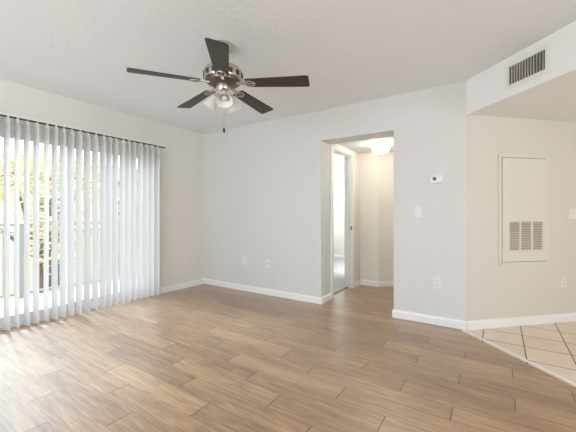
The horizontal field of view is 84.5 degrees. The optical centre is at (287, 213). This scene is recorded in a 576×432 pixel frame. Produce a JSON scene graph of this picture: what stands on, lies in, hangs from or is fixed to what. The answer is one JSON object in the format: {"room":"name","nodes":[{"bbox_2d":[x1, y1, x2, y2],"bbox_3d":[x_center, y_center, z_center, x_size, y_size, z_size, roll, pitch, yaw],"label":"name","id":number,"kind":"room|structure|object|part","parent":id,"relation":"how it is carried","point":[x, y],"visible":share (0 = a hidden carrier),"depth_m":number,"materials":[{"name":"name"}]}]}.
{"room":"empty living room","nodes":[
{"label":"empty living room","id":0,"kind":"room"},
{"bbox_2d":[0,283,112,316],"bbox_3d":[-3.176,1.250,4.036,1.440,0.170,4.400,0,0,34],"label":"floor","id":1,"kind":"structure","parent":0,"point":[41,295],"depth_m":4.22,"materials":[{"name":"grey concrete"}]},
{"bbox_2d":[0,221,118,298],"bbox_3d":[-3.708,0.647,4.391,0.070,1.035,4.410,0,0,34],"label":"balcony railing","id":2,"kind":"object","parent":1,"relation":"on","point":[21,225],"visible":0.12,"depth_m":4.38,"materials":[{"name":"white metal"}]},
{"bbox_3d":[-3.708,0.665,4.391,0.070,1.000,0.070,0,0,34],"label":"post","id":3,"kind":"part","parent":2,"relation":"part of","materials":[{"name":"white metal"}]},
{"bbox_3d":[-3.708,0.147,4.391,0.060,0.035,4.400,0,0,34],"label":"rail","id":4,"kind":"part","parent":2,"relation":"part of","materials":[{"name":"white metal"}]},
{"bbox_2d":[0,79,203,287],"bbox_3d":[-3.140,-0.135,2.664,0.140,2.540,6.155,0,0,34],"label":"wall","id":5,"kind":"structure","parent":0,"point":[182,159],"depth_m":4.60,"materials":[{"name":"white paint"}]},
{"bbox_2d":[0,121,118,329],"bbox_3d":[-2.501,0.115,3.638,0.115,2.040,2.045,0,0,34],"label":"door","id":6,"kind":"structure","parent":5,"relation":"in","point":[21,127],"depth_m":3.39,"materials":[{"name":"white plastic"}]},
{"bbox_3d":[-2.746,0.135,3.232,0.036,1.930,1.008,0,0,34],"label":"panel","id":7,"kind":"part","parent":6,"relation":"part of","materials":[{"name":"clear glass"}]},
{"bbox_3d":[-2.255,0.135,4.043,0.036,1.930,1.008,0,0,34],"label":"panel","id":8,"kind":"part","parent":6,"relation":"part of","materials":[{"name":"glass"}]},
{"bbox_2d":[0,112,165,330],"bbox_3d":[-2.384,0.074,3.548,0.139,2.086,2.265,0,0,34],"label":"vertical blind","id":9,"kind":"object","parent":5,"relation":"attached to","point":[132,267],"visible":1,"depth_m":3.64,"materials":[{"name":"white plastic"}]},
{"bbox_3d":[-2.367,-0.953,3.537,0.044,0.024,2.265,0,0,34],"label":"head rail","id":10,"kind":"part","parent":9,"relation":"part of","materials":[{"name":"white plastic"}]},
{"bbox_2d":[181,254,184,261],"bbox_3d":[-1.601,0.672,4.841,0.009,0.114,0.070,0,0,34],"label":"electrical outlet","id":11,"kind":"object","parent":5,"relation":"attached to","point":[182,255],"visible":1,"depth_m":4.84,"materials":[{"name":"white plastic"}]},
{"bbox_2d":[0,284,575,431],"bbox_3d":[1.119,1.185,1.465,8.400,0.100,9.120,0,0,34],"label":"floor","id":12,"kind":"structure","parent":0,"point":[202,357],"depth_m":2.24,"materials":[{"name":"brown wood"}]},
{"bbox_2d":[464,330,575,385],"bbox_3d":[2.340,1.132,-0.036,0.028,0.006,6.399,0,0,-11],"label":"trim","id":13,"kind":"structure","parent":12,"relation":"on","point":[499,347],"depth_m":2.44,"materials":[{"name":"white paint"}]},
{"bbox_2d":[0,0,575,133],"bbox_3d":[0.303,-1.380,0.311,8.480,0.150,6.295,0,0,34],"label":"ceiling","id":14,"kind":"structure","parent":0,"point":[349,51],"depth_m":2.44,"materials":[{"name":"white paint"}]},
{"bbox_2d":[127,38,309,132],"bbox_3d":[-0.496,-0.963,2.486,1.290,0.685,1.269,0,0,34],"label":"ceiling fan","id":15,"kind":"object","parent":14,"relation":"hanging from","point":[223,76],"visible":1,"depth_m":2.37,"materials":[{"name":"brushed nickel"},{"name":"frosted glass"},{"name":"dark wood"}]},
{"bbox_3d":[-0.879,-0.990,2.262,0.487,0.006,0.138,-3,12,-26],"label":"blade","id":16,"kind":"part","parent":15,"relation":"part of","materials":[{"name":"brown wood"}]},
{"bbox_3d":[-0.795,-0.990,2.752,0.487,0.006,0.138,-3,9,46],"label":"blade","id":17,"kind":"part","parent":15,"relation":"part of","materials":[{"name":"brown wood"}]},
{"bbox_3d":[-0.588,-0.875,2.472,0.126,0.106,0.126,34,8,12],"label":"lamp shade","id":18,"kind":"part","parent":15,"relation":"part of","materials":[{"name":"white glass"}]},
{"bbox_3d":[-0.439,-0.990,2.032,0.138,0.006,0.487,11,1,-9],"label":"blade","id":19,"kind":"part","parent":15,"relation":"part of","materials":[{"name":"brown wood"}]},
{"bbox_3d":[-0.477,-0.880,2.366,0.048,0.074,0.048,0,-33,-16],"label":"bulb","id":20,"kind":"part","parent":15,"relation":"part of","materials":[{"name":"white glass"}]},
{"bbox_3d":[-0.476,-0.875,2.363,0.126,0.106,0.126,0,-33,-16],"label":"lamp shade","id":21,"kind":"part","parent":15,"relation":"part of","materials":[{"name":"clear glass"}]},
{"bbox_3d":[-0.437,-0.875,2.514,0.126,0.106,0.126,0,33,44],"label":"lamp shade","id":22,"kind":"part","parent":15,"relation":"part of","materials":[{"name":"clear glass"}]},
{"bbox_3d":[-0.304,-0.990,2.824,0.138,0.006,0.487,-12,-8,27],"label":"blade","id":23,"kind":"part","parent":15,"relation":"part of","materials":[{"name":"brown wood"}]},
{"bbox_3d":[-0.084,-0.990,2.379,0.487,0.006,0.138,2,-11,10],"label":"blade","id":24,"kind":"part","parent":15,"relation":"part of","materials":[{"name":"brown wood"}]},
{"bbox_2d":[204,81,465,320],"bbox_3d":[0.201,-0.135,4.299,3.890,2.540,0.270,0,0,34],"label":"wall","id":25,"kind":"structure","parent":0,"point":[267,184],"depth_m":4.03,"materials":[{"name":"white paint"}]},
{"bbox_2d":[160,278,331,304],"bbox_3d":[-0.581,1.093,4.602,2.431,0.085,0.806,0,0,12],"label":"baseboard","id":26,"kind":"structure","parent":25,"relation":"attached to","point":[295,296],"depth_m":4.56,"materials":[{"name":"white paint"}]},
{"bbox_2d":[266,260,269,267],"bbox_3d":[-0.287,0.700,4.451,0.070,0.114,0.018,0,0,34],"label":"cable jack plate","id":27,"kind":"object","parent":25,"relation":"attached to","point":[267,261],"visible":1,"depth_m":4.45,"materials":[{"name":"white plastic"}]},
{"bbox_2d":[415,206,421,216],"bbox_3d":[1.373,-0.022,3.347,0.070,0.114,0.016,0,0,34],"label":"light switch","id":28,"kind":"object","parent":25,"relation":"attached to","point":[418,210],"visible":1,"depth_m":3.35,"materials":[{"name":"white plastic"}]},
{"bbox_2d":[392,309,465,329],"bbox_3d":[1.519,1.093,3.412,0.712,0.085,0.285,0,0,34],"label":"baseboard","id":29,"kind":"structure","parent":25,"relation":"attached to","point":[441,321],"depth_m":3.28,"materials":[{"name":"white paint"}]},
{"bbox_2d":[430,175,442,182],"bbox_3d":[1.521,-0.355,3.241,0.120,0.076,0.028,0,0,34],"label":"thermostat","id":30,"kind":"object","parent":25,"relation":"attached to","point":[439,178],"visible":1,"depth_m":3.23,"materials":[{"name":"white plastic"}]},
{"bbox_2d":[433,277,440,288],"bbox_3d":[1.526,0.703,3.249,0.070,0.114,0.009,0,0,34],"label":"electrical outlet","id":31,"kind":"object","parent":25,"relation":"attached to","point":[436,280],"visible":1,"depth_m":3.25,"materials":[{"name":"white plastic"}]},
{"bbox_2d":[334,175,343,254],"bbox_3d":[1.683,-0.135,7.961,2.220,2.540,0.120,0,0,34],"label":"wall","id":32,"kind":"structure","parent":0,"point":[338,180],"depth_m":8.13,"materials":[{"name":"white paint"}]},
{"bbox_2d":[334,162,343,175],"bbox_3d":[1.617,-1.145,7.849,2.033,0.320,0.140,0,0,34],"label":"window","id":33,"kind":"structure","parent":32,"relation":"attached to","point":[338,166],"depth_m":7.99,"materials":[{"name":"white paint"}]},
{"bbox_2d":[334,255,343,258],"bbox_3d":[1.651,1.093,7.901,2.033,0.085,0.015,0,0,34],"label":"baseboard","id":34,"kind":"structure","parent":32,"relation":"attached to","point":[335,256],"depth_m":8.12,"materials":[{"name":"white paint"}]},
{"bbox_2d":[334,154,343,162],"bbox_3d":[0.622,-1.380,6.376,2.290,0.150,4.095,0,0,34],"label":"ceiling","id":35,"kind":"structure","parent":0,"point":[337,158],"depth_m":7.45,"materials":[{"name":"white paint"}]},
{"bbox_2d":[334,258,344,291],"bbox_3d":[0.649,1.183,6.416,2.130,0.104,3.800,0,0,34],"label":"floor","id":36,"kind":"structure","parent":0,"point":[338,262],"depth_m":5.92,"materials":[{"name":"grey"}]},
{"bbox_2d":[330,144,359,292],"bbox_3d":[0.813,-0.135,4.699,0.120,2.540,1.075,0,0,34],"label":"wall","id":37,"kind":"structure","parent":0,"point":[357,155],"depth_m":4.99,"materials":[{"name":"white paint"}]},
{"bbox_2d":[331,144,354,298],"bbox_3d":[0.747,0.090,4.599,0.152,2.090,0.831,0,0,34],"label":"door frame","id":38,"kind":"structure","parent":37,"relation":"in","point":[349,156],"depth_m":4.86,"materials":[{"name":"white paint"}]},
{"bbox_2d":[338,136,393,152],"bbox_3d":[1.981,-1.035,4.440,3.050,0.120,1.866,0,0,-8],"label":"ceiling","id":39,"kind":"structure","parent":0,"point":[362,146],"depth_m":4.45,"materials":[{"name":"white paint"}]},
{"bbox_2d":[371,141,390,153],"bbox_3d":[1.276,-0.901,4.353,0.256,0.148,0.256,0,0,34],"label":"dome light","id":40,"kind":"object","parent":39,"relation":"attached to","point":[378,147],"visible":1,"depth_m":4.27,"materials":[{"name":"white glass"}]},
{"bbox_3d":[1.276,-0.965,4.353,0.256,0.020,0.256,0,0,34],"label":"plate","id":41,"kind":"part","parent":40,"relation":"part of","materials":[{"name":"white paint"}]},
{"bbox_2d":[360,152,393,280],"bbox_3d":[2.116,-0.085,5.163,2.104,2.440,0.356,0,0,-4],"label":"wall","id":42,"kind":"structure","parent":0,"point":[376,170],"depth_m":4.98,"materials":[{"name":"white paint"}]},
{"bbox_2d":[355,279,393,286],"bbox_3d":[2.102,1.093,5.092,2.151,0.085,0.210,0,0,-5],"label":"baseboard","id":43,"kind":"structure","parent":42,"relation":"attached to","point":[360,281],"depth_m":4.97,"materials":[{"name":"white paint"}]},
{"bbox_2d":[462,321,575,386],"bbox_3d":[3.702,1.185,0.256,2.850,0.099,6.753,0,0,-11],"label":"floor tile","id":44,"kind":"structure","parent":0,"point":[551,346],"depth_m":2.78,"materials":[{"name":"tile"}]},
{"bbox_2d":[466,115,575,320],"bbox_3d":[2.994,-0.135,3.497,2.602,2.540,0.270,0,0,-11],"label":"wall","id":45,"kind":"structure","parent":0,"point":[493,290],"depth_m":3.22,"materials":[{"name":"beige paint"}]},
{"bbox_2d":[466,313,575,329],"bbox_3d":[3.022,1.093,3.358,2.602,0.085,0.015,0,0,-11],"label":"baseboard","id":46,"kind":"structure","parent":45,"relation":"attached to","point":[567,317],"depth_m":3.22,"materials":[{"name":"white paint"}]},
{"bbox_2d":[498,154,548,264],"bbox_3d":[2.411,-0.042,3.233,0.614,1.112,0.018,0,0,-11],"label":"access panel","id":47,"kind":"object","parent":45,"relation":"attached to","point":[523,180],"visible":1,"depth_m":3.22,"materials":[{"name":"white metal"}]},
{"bbox_2d":[509,221,543,250],"bbox_3d":[2.426,0.223,3.234,0.424,0.303,0.014,0,0,-11],"label":"louvered grille","id":48,"kind":"object","parent":47,"relation":"attached to","point":[523,235],"depth_m":3.24,"materials":[{"name":"white metal"}]},
{"bbox_2d":[560,277,565,287],"bbox_3d":[2.898,0.717,3.336,0.070,0.114,0.009,0,0,-11],"label":"electrical outlet","id":49,"kind":"object","parent":45,"relation":"attached to","point":[562,279],"visible":1,"depth_m":3.33,"materials":[{"name":"white plastic"}]},
{"bbox_2d":[568,208,575,218],"bbox_3d":[3.021,-0.005,3.357,0.116,0.114,0.016,0,0,-11],"label":"light switch","id":50,"kind":"object","parent":45,"relation":"attached to","point":[571,211],"visible":1,"depth_m":3.35,"materials":[{"name":"white plastic"}]},
{"bbox_2d":[466,21,575,114],"bbox_3d":[2.432,-1.190,-0.058,0.100,0.430,6.480,0,0,-11],"label":"wall","id":51,"kind":"structure","parent":0,"point":[485,91],"depth_m":2.54,"materials":[{"name":"white paint"}]},
{"bbox_2d":[505,42,550,90],"bbox_3d":[1.861,-1.142,2.484,0.019,0.218,0.378,0,0,-11],"label":"air vent","id":52,"kind":"object","parent":51,"relation":"in","point":[536,63],"visible":1,"depth_m":2.46,"materials":[{"name":"white metal"}]},
{"bbox_2d":[477,75,575,121],"bbox_3d":[3.792,-1.035,0.286,2.762,0.120,6.635,0,0,-12],"label":"ceiling","id":53,"kind":"structure","parent":0,"point":[557,101],"depth_m":2.85,"materials":[{"name":"white paint"}]},
{"label":"outside","id":54,"kind":"structure","parent":0,"visible":0},
{"bbox_3d":[-21.263,4.235,26.167,55.600,0.200,100.000,0,0,34],"label":"ground","id":55,"kind":"structure","parent":54,"visible":0},
{"bbox_2d":[0,137,99,293],"bbox_3d":[-7.080,0.835,8.854,3.569,6.614,3.981,0,0,34],"label":"tree","id":56,"kind":"object","parent":55,"relation":"on","point":[41,156],"visible":0.29,"depth_m":8.71,"materials":[{"name":"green plant"}]},
{"bbox_2d":[0,151,118,299],"bbox_3d":[-11.660,0.635,16.771,7.000,7.000,22.000,0,0,34],"label":"apartment building","id":57,"kind":"structure","parent":55,"relation":"on","point":[11,154],"depth_m":13.06,"materials":[{"name":"beige paint"}]},
{"bbox_3d":[-10.115,-0.065,13.580,0.030,1.240,1.040,0,0,34],"label":"pane","id":58,"kind":"part","parent":57,"relation":"part of","materials":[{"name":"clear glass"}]},
{"bbox_3d":[-10.115,2.535,13.580,0.030,1.240,1.040,0,0,34],"label":"pane","id":59,"kind":"part","parent":57,"relation":"part of","materials":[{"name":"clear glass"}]}
]}

